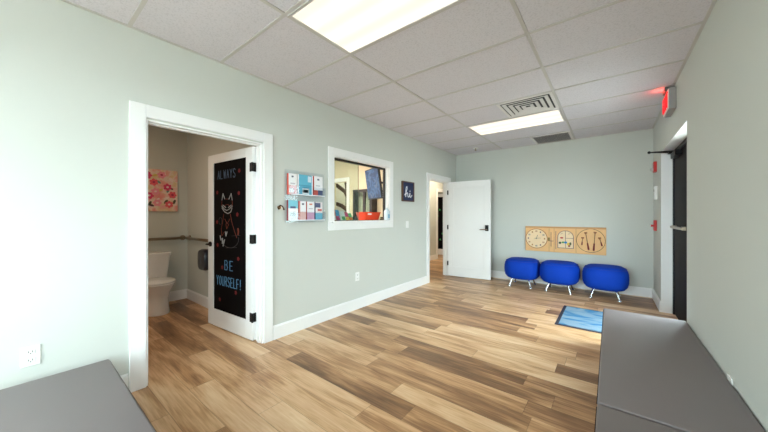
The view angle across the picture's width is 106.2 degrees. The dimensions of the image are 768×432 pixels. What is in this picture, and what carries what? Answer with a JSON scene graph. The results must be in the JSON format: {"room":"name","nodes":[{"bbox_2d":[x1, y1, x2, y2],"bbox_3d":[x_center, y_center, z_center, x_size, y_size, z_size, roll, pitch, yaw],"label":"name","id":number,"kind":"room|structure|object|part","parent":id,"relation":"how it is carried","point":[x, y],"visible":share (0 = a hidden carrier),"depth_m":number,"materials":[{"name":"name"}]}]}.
{"room":"waiting room","nodes":[
{"label":"waiting room","id":0,"kind":"room"},
{"bbox_2d":[148,125,186,291],"bbox_3d":[-3.667,-0.046,3.654,0.100,2.596,2.230,0,0,38],"label":"wall","id":1,"kind":"structure","parent":0,"point":[167,148],"depth_m":4.26,"materials":[{"name":"paint"}]},
{"bbox_2d":[148,168,177,211],"bbox_3d":[-3.264,-0.364,4.061,0.032,0.597,0.600,0,0,38],"label":"painting","id":2,"kind":"object","parent":1,"relation":"attached to","point":[162,184],"visible":0.6,"depth_m":4.14,"materials":[{"name":"paint"}]},
{"bbox_2d":[149,178,157,185],"bbox_3d":[-3.243,-0.478,4.064,0.002,0.107,0.100,0,0,38],"label":"flower","id":3,"kind":"object","parent":2,"relation":"on","point":[152,181],"depth_m":4.06,"materials":[{"name":"red paint"}]},
{"bbox_2d":[151,188,159,194],"bbox_3d":[-3.231,-0.348,4.080,0.002,0.106,0.102,0,0,38],"label":"flower","id":4,"kind":"object","parent":2,"relation":"on","point":[154,191],"depth_m":4.08,"materials":[{"name":"pink paint"}]},
{"bbox_2d":[153,199,161,205],"bbox_3d":[-3.219,-0.188,4.096,0.002,0.097,0.108,0,0,38],"label":"flower","id":5,"kind":"object","parent":2,"relation":"on","point":[156,202],"depth_m":4.10,"materials":[{"name":"pink paint"}]},
{"bbox_2d":[157,171,165,178],"bbox_3d":[-3.188,-0.588,4.135,0.002,0.102,0.106,0,0,38],"label":"flower","id":6,"kind":"object","parent":2,"relation":"on","point":[160,174],"depth_m":4.13,"materials":[{"name":"pink paint"}]},
{"bbox_2d":[163,184,171,190],"bbox_3d":[-3.144,-0.418,4.190,0.002,0.108,0.098,0,0,38],"label":"flower","id":7,"kind":"object","parent":2,"relation":"on","point":[166,187],"depth_m":4.19,"materials":[{"name":"paint"}]},
{"bbox_2d":[165,201,172,207],"bbox_3d":[-3.132,-0.168,4.206,0.002,0.108,0.096,0,0,38],"label":"flower","id":8,"kind":"object","parent":2,"relation":"on","point":[168,204],"depth_m":4.20,"materials":[{"name":"red paint"}]},
{"bbox_2d":[168,192,176,197],"bbox_3d":[-3.107,-0.308,4.238,0.002,0.098,0.108,0,0,38],"label":"flower","id":9,"kind":"object","parent":2,"relation":"on","point":[170,194],"depth_m":4.24,"materials":[{"name":"red paint"}]},
{"bbox_2d":[148,235,184,240],"bbox_3d":[-3.333,0.327,3.947,0.085,0.076,1.081,0,0,38],"label":"grab bar","id":10,"kind":"object","parent":1,"relation":"attached to","point":[182,237],"visible":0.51,"depth_m":4.16,"materials":[{"name":"metal"}]},
{"bbox_2d":[169,289,186,301],"bbox_3d":[-3.625,1.182,3.614,0.016,0.140,2.020,0,0,38],"label":"baseboard","id":11,"kind":"structure","parent":1,"relation":"attached to","point":[179,294],"depth_m":4.31,"materials":[{"name":"white paint"}]},
{"bbox_2d":[187,133,255,296],"bbox_3d":[-2.073,-0.046,3.751,2.290,2.596,0.110,0,0,38],"label":"wall","id":12,"kind":"structure","parent":0,"point":[199,147],"depth_m":4.15,"materials":[{"name":"paint"}]},
{"bbox_2d":[185,235,207,241],"bbox_3d":[-2.528,0.327,3.997,1.106,0.076,0.085,0,0,38],"label":"grab bar","id":13,"kind":"object","parent":12,"relation":"attached to","point":[189,237],"visible":0.48,"depth_m":4.01,"materials":[{"name":"metal"}]},
{"bbox_2d":[187,289,207,307],"bbox_3d":[-2.112,1.182,3.702,2.290,0.140,0.016,0,0,38],"label":"baseboard","id":14,"kind":"structure","parent":12,"relation":"attached to","point":[193,296],"depth_m":4.13,"materials":[{"name":"white paint"}]},
{"bbox_2d":[198,249,207,270],"bbox_3d":[-2.387,0.582,3.852,0.260,0.284,0.116,0,0,38],"label":"dispenser","id":15,"kind":"object","parent":12,"relation":"attached to","point":[203,253],"visible":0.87,"depth_m":3.77,"materials":[{"name":"black plastic"}]},
{"bbox_2d":[0,0,455,389],"bbox_3d":[-1.006,-0.046,3.163,0.115,2.596,8.540,0,0,38],"label":"wall","id":16,"kind":"structure","parent":0,"point":[70,74],"depth_m":1.95,"materials":[{"name":"paint"}]},
{"bbox_2d":[20,344,40,367],"bbox_3d":[-2.077,0.823,1.695,0.010,0.116,0.076,0,0,38],"label":"wall outlet","id":17,"kind":"object","parent":16,"relation":"attached to","point":[31,355],"visible":1,"depth_m":1.69,"materials":[{"name":"white plastic"}]},
{"bbox_2d":[26,349,34,355],"bbox_3d":[-2.075,0.799,1.694,0.003,0.029,0.034,0,0,38],"label":"socket","id":18,"kind":"object","parent":17,"relation":"attached to","point":[29,352],"depth_m":1.69,"materials":[{"name":"white plastic"}]},
{"bbox_2d":[26,357,34,363],"bbox_3d":[-2.075,0.847,1.694,0.003,0.029,0.034,0,0,38],"label":"socket","id":19,"kind":"object","parent":17,"relation":"attached to","point":[29,360],"depth_m":1.69,"materials":[{"name":"white plastic"}]},
{"bbox_2d":[121,373,128,388],"bbox_3d":[-2.696,1.182,0.899,0.016,0.140,2.890,0,0,38],"label":"baseboard","id":20,"kind":"structure","parent":16,"relation":"attached to","point":[125,377],"depth_m":2.02,"materials":[{"name":"white paint"}]},
{"bbox_2d":[129,100,272,392],"bbox_3d":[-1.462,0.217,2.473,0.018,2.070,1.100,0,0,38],"label":"trim","id":21,"kind":"structure","parent":16,"relation":"attached to","point":[138,112],"depth_m":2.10,"materials":[{"name":"white paint"}]},
{"bbox_2d":[205,146,255,340],"bbox_3d":[-1.653,0.274,3.128,0.900,1.933,0.158,0,0,32],"label":"door","id":22,"kind":"structure","parent":16,"relation":"in","point":[231,244],"depth_m":3.07,"materials":[{"name":"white paint"}]},
{"bbox_2d":[291,194,324,220],"bbox_3d":[-0.856,-0.210,3.212,0.059,0.565,0.527,0,0,38],"label":"brochure holder","id":23,"kind":"object","parent":16,"relation":"attached to","point":[291,194],"visible":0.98,"depth_m":3.16,"materials":[{"name":"clear plastic"}]},
{"bbox_2d":[287,173,296,194],"bbox_3d":[-0.977,-0.338,3.062,0.032,0.222,0.098,0,0,38],"label":"brochure","id":24,"kind":"object","parent":23,"relation":"in","point":[291,178],"visible":0.98,"depth_m":3.04,"materials":[{"name":"white paper"}]},
{"bbox_2d":[287,200,297,220],"bbox_3d":[-0.973,-0.059,3.067,0.032,0.215,0.118,0,0,38],"label":"brochure","id":25,"kind":"object","parent":23,"relation":"in","point":[292,205],"visible":0.97,"depth_m":3.05,"materials":[{"name":"paper"}]},
{"bbox_2d":[298,201,305,219],"bbox_3d":[-0.900,-0.057,3.160,0.032,0.210,0.090,0,0,38],"label":"brochure","id":26,"kind":"object","parent":23,"relation":"in","point":[301,204],"visible":0.94,"depth_m":3.14,"materials":[{"name":"white paper"}]},
{"bbox_2d":[297,174,312,195],"bbox_3d":[-0.877,-0.339,3.189,0.032,0.224,0.199,0,0,38],"label":"brochure","id":27,"kind":"object","parent":23,"relation":"in","point":[304,182],"visible":0.99,"depth_m":3.18,"materials":[{"name":"blue paper"}]},
{"bbox_3d":[-0.831,-0.230,3.198,0.002,0.010,0.457,0,0,38],"label":"price rail","id":28,"kind":"part","parent":23,"relation":"part of","materials":[{"name":"clear plastic"}]},
{"bbox_2d":[306,202,313,219],"bbox_3d":[-0.832,-0.056,3.246,0.032,0.209,0.101,0,0,38],"label":"brochure","id":29,"kind":"object","parent":23,"relation":"in","point":[309,205],"visible":0.96,"depth_m":3.23,"materials":[{"name":"white paper"}]},
{"bbox_2d":[313,176,322,196],"bbox_3d":[-0.767,-0.340,3.330,0.032,0.226,0.122,0,0,38],"label":"brochure","id":30,"kind":"object","parent":23,"relation":"in","point":[317,181],"visible":0.99,"depth_m":3.32,"materials":[{"name":"white paper"}]},
{"bbox_2d":[314,202,321,219],"bbox_3d":[-0.761,-0.056,3.337,0.032,0.208,0.100,0,0,38],"label":"brochure","id":31,"kind":"object","parent":23,"relation":"in","point":[317,205],"visible":0.99,"depth_m":3.31,"materials":[{"name":"paper"}]},
{"bbox_2d":[273,276,426,339],"bbox_3d":[-0.165,1.182,4.131,0.016,0.140,3.100,0,0,38],"label":"baseboard","id":32,"kind":"structure","parent":16,"relation":"attached to","point":[280,330],"depth_m":3.60,"materials":[{"name":"white paint"}]},
{"bbox_2d":[355,272,358,280],"bbox_3d":[-0.359,0.816,3.889,0.010,0.116,0.076,0,0,38],"label":"wall outlet","id":33,"kind":"object","parent":16,"relation":"attached to","point":[356,273],"visible":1,"depth_m":3.88,"materials":[{"name":"white plastic"}]},
{"bbox_2d":[334,158,384,220],"bbox_3d":[-0.334,-0.341,4.053,0.035,0.814,1.110,0,0,38],"label":"window","id":34,"kind":"structure","parent":16,"relation":"in","point":[335,159],"depth_m":4.05,"materials":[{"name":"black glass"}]},
{"bbox_2d":[328,146,392,230],"bbox_3d":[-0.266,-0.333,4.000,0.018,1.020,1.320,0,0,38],"label":"trim","id":35,"kind":"structure","parent":16,"relation":"attached to","point":[332,151],"depth_m":3.78,"materials":[{"name":"white paint"}]},
{"bbox_2d":[332,220,392,222],"bbox_3d":[-0.301,0.074,4.027,0.170,0.020,1.230,0,0,38],"label":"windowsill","id":36,"kind":"structure","parent":16,"relation":"attached to","point":[365,220],"depth_m":3.96,"materials":[{"name":"white paint"}]},
{"bbox_2d":[384,205,389,219],"bbox_3d":[0.045,-0.053,4.391,0.077,0.233,0.091,0,0,38],"label":"sanitizer bottle","id":37,"kind":"object","parent":36,"relation":"on","point":[386,211],"visible":0.98,"depth_m":4.36,"materials":[{"name":"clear plastic"}]},
{"bbox_2d":[401,181,413,201],"bbox_3d":[0.404,-0.409,4.841,0.035,0.332,0.350,0,0,38],"label":"wall sign","id":38,"kind":"object","parent":16,"relation":"attached to","point":[407,188],"visible":1,"depth_m":4.82,"materials":[{"name":"blue wood"}]},
{"bbox_3d":[0.398,-0.409,4.845,0.022,0.300,0.318,0,0,38],"label":"panel","id":39,"kind":"part","parent":38,"relation":"part of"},
{"bbox_2d":[426,173,450,282],"bbox_3d":[1.106,0.222,5.752,0.018,2.060,1.010,0,0,38],"label":"trim","id":40,"kind":"structure","parent":16,"relation":"attached to","point":[428,175],"depth_m":5.39,"materials":[{"name":"white paint"}]},
{"bbox_2d":[430,178,447,274],"bbox_3d":[1.054,0.270,5.793,0.115,1.965,0.820,0,0,38],"label":"trim","id":41,"kind":"structure","parent":16,"relation":"attached to","point":[445,184],"depth_m":6.09,"materials":[{"name":"white paint"}]},
{"bbox_2d":[447,180,490,279],"bbox_3d":[1.700,0.267,5.824,0.870,1.946,0.158,0,0,33],"label":"door","id":42,"kind":"structure","parent":16,"relation":"in","point":[469,202],"depth_m":5.80,"materials":[{"name":"white paint"}]},
{"bbox_3d":[1.706,0.233,5.819,0.625,1.638,0.025,0,0,33],"label":"panel","id":43,"kind":"part","parent":42,"relation":"part of","materials":[{"name":"white paint"}]},
{"bbox_2d":[336,183,345,219],"bbox_3d":[-1.907,-0.046,6.403,0.100,2.596,4.270,0,0,38],"label":"wall","id":44,"kind":"structure","parent":0,"point":[340,197],"depth_m":7.34,"materials":[{"name":"paint"}]},
{"bbox_2d":[336,182,345,211],"bbox_3d":[-0.987,0.178,7.023,0.550,2.147,0.320,0,0,38],"label":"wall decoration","id":45,"kind":"object","parent":44,"relation":"attached to","point":[338,186],"visible":0.38,"depth_m":7.01,"materials":[{"name":"brown wood"}]},
{"bbox_2d":[334,160,382,219],"bbox_3d":[-0.360,-0.046,6.189,2.600,2.596,0.100,0,0,38],"label":"wall","id":46,"kind":"structure","parent":0,"point":[341,169],"depth_m":6.39,"materials":[{"name":"beige paint"}]},
{"bbox_2d":[334,177,349,212],"bbox_3d":[-1.023,0.192,6.633,0.650,2.120,0.018,0,0,38],"label":"trim","id":47,"kind":"structure","parent":46,"relation":"attached to","point":[346,179],"depth_m":6.46,"materials":[{"name":"white paint"}]},
{"bbox_2d":[365,168,382,199],"bbox_3d":[0.023,-0.593,5.434,0.592,0.568,0.600,0,0,-26],"label":"television","id":48,"kind":"object","parent":46,"relation":"attached to","point":[374,183],"visible":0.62,"depth_m":5.26,"materials":[{"name":"blue"}]},
{"bbox_2d":[67,0,712,154],"bbox_3d":[0.342,-1.369,4.864,6.940,0.050,13.120,0,0,38],"label":"ceiling","id":49,"kind":"structure","parent":0,"point":[287,51],"depth_m":2.43,"materials":[{"name":"tile"}]},
{"bbox_2d":[288,0,462,54],"bbox_3d":[0.011,-1.337,1.782,1.196,0.013,0.586,0,0,38],"label":"recessed light","id":50,"kind":"object","parent":49,"relation":"in","point":[352,26],"visible":1,"depth_m":1.93,"materials":[{"name":"plastic"}]},
{"bbox_2d":[61,0,716,155],"bbox_3d":[0.266,-1.341,2.091,3.209,0.007,8.420,0,0,38],"label":"grid","id":51,"kind":"object","parent":49,"relation":"attached to","point":[142,4],"visible":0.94,"depth_m":2.48,"materials":[{"name":"metal"}]},
{"bbox_2d":[467,108,564,135],"bbox_3d":[1.892,-1.337,4.183,1.196,0.013,0.586,0,0,38],"label":"recessed light","id":52,"kind":"object","parent":49,"relation":"in","point":[555,115],"visible":1,"depth_m":4.12,"materials":[{"name":"plastic"}]},
{"bbox_2d":[496,92,558,117],"bbox_3d":[1.756,-1.336,3.515,0.586,0.014,0.586,0,0,38],"label":"ceiling vent","id":53,"kind":"object","parent":49,"relation":"in","point":[546,101],"visible":1,"depth_m":3.48,"materials":[{"name":"white metal"}]},
{"bbox_2d":[529,131,573,143],"bbox_3d":[2.885,-1.337,4.957,0.586,0.012,0.588,0,0,38],"label":"ceiling vent","id":54,"kind":"object","parent":49,"relation":"in","point":[562,136],"visible":1,"depth_m":4.92,"materials":[{"name":"grey metal"}]},
{"bbox_2d":[132,255,677,431],"bbox_3d":[0.342,1.282,4.864,6.940,0.060,13.120,0,0,38],"label":"floor","id":55,"kind":"structure","parent":0,"point":[448,353],"depth_m":2.38,"materials":[{"name":"wood"}]},
{"bbox_2d":[0,359,155,431],"bbox_3d":[-1.166,1.079,1.017,1.937,0.346,0.578,0,0,38],"label":"bench","id":56,"kind":"object","parent":55,"relation":"on","point":[94,397],"visible":1,"depth_m":1.38,"materials":[{"name":"grey plastic"}]},
{"bbox_2d":[148,251,175,316],"bbox_3d":[-3.026,0.879,3.805,0.710,0.745,0.472,0,0,38],"label":"toilet","id":57,"kind":"object","parent":55,"relation":"on","point":[160,286],"visible":0.53,"depth_m":3.70,"materials":[{"name":"ceramic"}]},
{"bbox_3d":[-3.220,0.722,3.957,0.200,0.340,0.450,0,0,38],"label":"tank","id":58,"kind":"part","parent":57,"relation":"part of","materials":[{"name":"ceramic"}]},
{"bbox_3d":[-3.220,0.529,3.957,0.216,0.045,0.472,0,0,38],"label":"tank lid","id":59,"kind":"part","parent":57,"relation":"part of","materials":[{"name":"ceramic"}]},
{"bbox_3d":[-2.929,0.866,3.730,0.462,0.019,0.390,0,0,38],"label":"seat","id":60,"kind":"part","parent":57,"relation":"part of","materials":[{"name":"ceramic"}]},
{"bbox_3d":[-2.948,0.850,3.745,0.500,0.035,0.386,0,0,38],"label":"lid","id":61,"kind":"part","parent":57,"relation":"part of","materials":[{"name":"ceramic"}]},
{"bbox_2d":[353,189,376,219],"bbox_3d":[-0.404,0.350,6.042,0.523,1.805,0.175,0,0,38],"label":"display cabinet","id":62,"kind":"object","parent":55,"relation":"on","point":[365,205],"visible":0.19,"depth_m":6.10,"materials":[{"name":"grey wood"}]},
{"bbox_3d":[-0.354,0.310,6.105,0.483,1.685,0.015,0,0,38],"label":"panel","id":63,"kind":"part","parent":62,"relation":"part of","materials":[{"name":"clear glass"}]},
{"bbox_2d":[504,257,539,288],"bbox_3d":[2.514,1.008,5.245,0.581,0.488,0.572,0,0,38],"label":"stool","id":64,"kind":"object","parent":55,"relation":"on","point":[522,268],"visible":0.98,"depth_m":5.03,"materials":[{"name":"blue fabric"}]},
{"bbox_2d":[539,260,579,294],"bbox_3d":[2.961,1.008,4.870,0.581,0.488,0.572,0,0,38],"label":"stool","id":65,"kind":"object","parent":55,"relation":"on","point":[559,272],"visible":1,"depth_m":4.66,"materials":[{"name":"blue fabric"}]},
{"bbox_2d":[555,305,602,333],"bbox_3d":[2.614,1.247,3.389,0.945,0.010,0.880,0,0,38],"label":"door mat","id":66,"kind":"object","parent":55,"relation":"on","point":[573,317],"visible":0.44,"depth_m":3.46,"materials":[{"name":"fabric"}]},
{"bbox_2d":[582,264,628,301],"bbox_3d":[3.429,1.008,4.478,0.581,0.488,0.572,0,0,38],"label":"stool","id":67,"kind":"object","parent":55,"relation":"on","point":[605,277],"visible":1,"depth_m":4.28,"materials":[{"name":"blue fabric"}]},
{"bbox_2d":[594,405,682,431],"bbox_3d":[0.693,1.079,0.504,0.574,0.346,1.833,0,0,38],"label":"bench","id":68,"kind":"object","parent":55,"relation":"on","point":[607,419],"visible":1,"depth_m":1.26,"materials":[{"name":"grey plastic"}]},
{"bbox_2d":[596,308,764,431],"bbox_3d":[1.827,1.079,1.952,0.574,0.346,1.833,0,0,38],"label":"bench","id":69,"kind":"object","parent":55,"relation":"on","point":[655,369],"visible":0.86,"depth_m":1.61,"materials":[{"name":"grey plastic"}]},
{"bbox_3d":[-0.508,0.659,4.336,0.543,1.186,2.400,0,0,38],"label":"countertop","id":70,"kind":"structure","parent":55,"relation":"on","visible":0},
{"bbox_2d":[335,210,339,219],"bbox_3d":[-0.636,-0.009,3.913,0.056,0.147,0.080,0,0,38],"label":"leaflet","id":71,"kind":"object","parent":70,"relation":"on","point":[336,211],"visible":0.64,"depth_m":3.91,"materials":[{"name":"blue paper"}]},
{"bbox_2d":[339,211,345,219],"bbox_3d":[-0.568,-0.002,3.966,0.062,0.133,0.080,0,0,38],"label":"leaflet","id":72,"kind":"object","parent":70,"relation":"on","point":[342,215],"visible":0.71,"depth_m":3.96,"materials":[{"name":"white paper"}]},
{"bbox_2d":[356,212,380,219],"bbox_3d":[-0.239,0.003,4.455,0.230,0.124,0.424,0,0,38],"label":"basket","id":73,"kind":"object","parent":70,"relation":"on","point":[362,215],"visible":0.89,"depth_m":4.33,"materials":[{"name":"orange plastic"}]},
{"bbox_2d":[430,181,442,254],"bbox_3d":[1.483,-0.046,8.429,0.100,2.596,5.700,0,0,38],"label":"wall","id":74,"kind":"structure","parent":0,"point":[433,185],"depth_m":8.27,"materials":[{"name":"paint"}]},
{"bbox_2d":[430,254,435,260],"bbox_3d":[0.641,1.182,7.259,0.016,0.140,2.820,0,0,38],"label":"baseboard","id":75,"kind":"structure","parent":74,"relation":"attached to","point":[432,257],"depth_m":8.20,"materials":[{"name":"white paint"}]},
{"bbox_2d":[436,188,442,258],"bbox_3d":[1.819,0.222,8.762,0.018,2.060,0.990,0,0,38],"label":"trim","id":76,"kind":"structure","parent":74,"relation":"attached to","point":[437,189],"depth_m":8.42,"materials":[{"name":"white paint"}]},
{"bbox_2d":[438,194,442,254],"bbox_3d":[1.739,0.271,9.300,0.760,1.938,0.040,0,0,34],"label":"door","id":77,"kind":"structure","parent":74,"relation":"in","point":[440,196],"depth_m":9.24,"materials":[{"name":"black paint"}]},
{"bbox_2d":[456,129,652,288],"bbox_3d":[2.898,-0.046,5.453,3.210,2.596,0.120,0,0,38],"label":"wall","id":78,"kind":"structure","parent":0,"point":[605,181],"depth_m":5.02,"materials":[{"name":"paint"}]},
{"bbox_2d":[525,226,605,255],"bbox_3d":[3.174,0.422,5.119,1.219,0.460,0.065,0,0,38],"label":"board","id":79,"kind":"object","parent":78,"relation":"attached to","point":[576,240],"visible":1,"depth_m":5.07,"materials":[{"name":"brown wood"}]},
{"bbox_2d":[526,229,547,247],"bbox_3d":[2.834,0.417,5.367,0.366,0.366,0.024,0,0,38],"label":"clock","id":80,"kind":"object","parent":79,"relation":"on","point":[535,238],"depth_m":5.36,"materials":[{"name":"brown wood"}]},
{"bbox_3d":[3.171,0.207,5.114,1.219,0.030,0.009,0,0,38],"label":"edge rail","id":81,"kind":"part","parent":79,"relation":"part of","materials":[{"name":"brown wood"}]},
{"bbox_2d":[491,270,651,297],"bbox_3d":[2.857,1.182,5.399,3.209,0.140,0.016,0,0,38],"label":"baseboard","id":82,"kind":"structure","parent":78,"relation":"attached to","point":[631,290],"depth_m":4.93,"materials":[{"name":"white paint"}]},
{"bbox_2d":[653,0,767,431],"bbox_3d":[1.614,-0.046,1.035,0.216,2.596,8.660,0,0,38],"label":"wall","id":83,"kind":"structure","parent":0,"point":[722,85],"depth_m":1.62,"materials":[{"name":"paint"}]},
{"bbox_2d":[650,220,656,230],"bbox_3d":[3.877,0.136,4.152,0.064,0.150,0.120,0,0,38],"label":"station","id":84,"kind":"object","parent":83,"relation":"attached to","point":[654,225],"visible":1,"depth_m":4.10,"materials":[{"name":"red plastic"}]},
{"bbox_2d":[651,161,656,172],"bbox_3d":[3.878,-0.702,4.152,0.063,0.150,0.120,0,0,38],"label":"fire alarm strobe","id":85,"kind":"object","parent":83,"relation":"attached to","point":[654,169],"visible":1,"depth_m":4.10,"materials":[{"name":"red plastic"}]},
{"bbox_2d":[654,186,656,199],"bbox_3d":[3.852,-0.327,4.096,0.034,0.190,0.110,0,0,38],"label":"panel","id":86,"kind":"object","parent":83,"relation":"attached to","point":[655,187],"visible":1,"depth_m":4.05,"materials":[{"name":"white plastic"}]},
{"bbox_2d":[652,289,660,309],"bbox_3d":[3.865,1.182,4.098,0.016,0.140,0.820,0,0,38],"label":"baseboard","id":87,"kind":"structure","parent":83,"relation":"attached to","point":[655,297],"depth_m":4.09,"materials":[{"name":"white paint"}]},
{"bbox_2d":[659,301,671,313],"bbox_3d":[3.649,1.182,3.737,0.120,0.140,0.016,0,0,38],"label":"jamb","id":88,"kind":"object","parent":83,"relation":"attached to","point":[666,307],"visible":1,"depth_m":3.73,"materials":[{"name":"white paint"}]},
{"bbox_2d":[647,137,686,321],"bbox_3d":[3.135,0.201,3.121,0.313,2.103,1.620,0,0,38],"label":"door","id":89,"kind":"structure","parent":83,"relation":"in","point":[679,155],"depth_m":3.35,"materials":[{"name":"brown metal"}]},
{"bbox_3d":[3.485,-0.810,3.623,0.245,0.082,0.299,0,0,38],"label":"closer arm","id":90,"kind":"part","parent":89,"relation":"part of"},
{"bbox_3d":[3.231,0.210,3.045,0.068,2.084,1.620,0,0,38],"label":"frame","id":91,"kind":"part","parent":89,"relation":"part of","materials":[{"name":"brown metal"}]},
{"bbox_2d":[662,86,676,117],"bbox_3d":[3.001,-1.212,3.042,0.075,0.259,0.350,0,0,38],"label":"exit sign","id":92,"kind":"object","parent":83,"relation":"attached to","point":[669,103],"visible":1,"depth_m":2.94,"materials":[{"name":"white plastic"}]},
{"bbox_3d":[2.985,-1.190,3.054,0.005,0.198,0.334,0,0,38],"label":"plate","id":93,"kind":"part","parent":92,"relation":"part of","materials":[{"name":"red plastic"}]},
{"bbox_2d":[661,121,686,313],"bbox_3d":[3.162,0.210,3.099,0.107,2.084,1.620,0,0,38],"label":"trim","id":94,"kind":"structure","parent":83,"relation":"attached to","point":[666,161],"depth_m":3.73,"materials":[{"name":"white paint"}]},
{"bbox_2d":[727,374,732,385],"bbox_3d":[1.907,0.944,1.593,0.010,0.116,0.076,0,0,38],"label":"wall outlet","id":95,"kind":"object","parent":83,"relation":"attached to","point":[729,378],"visible":0.18,"depth_m":1.58,"materials":[{"name":"white plastic"}]}
]}

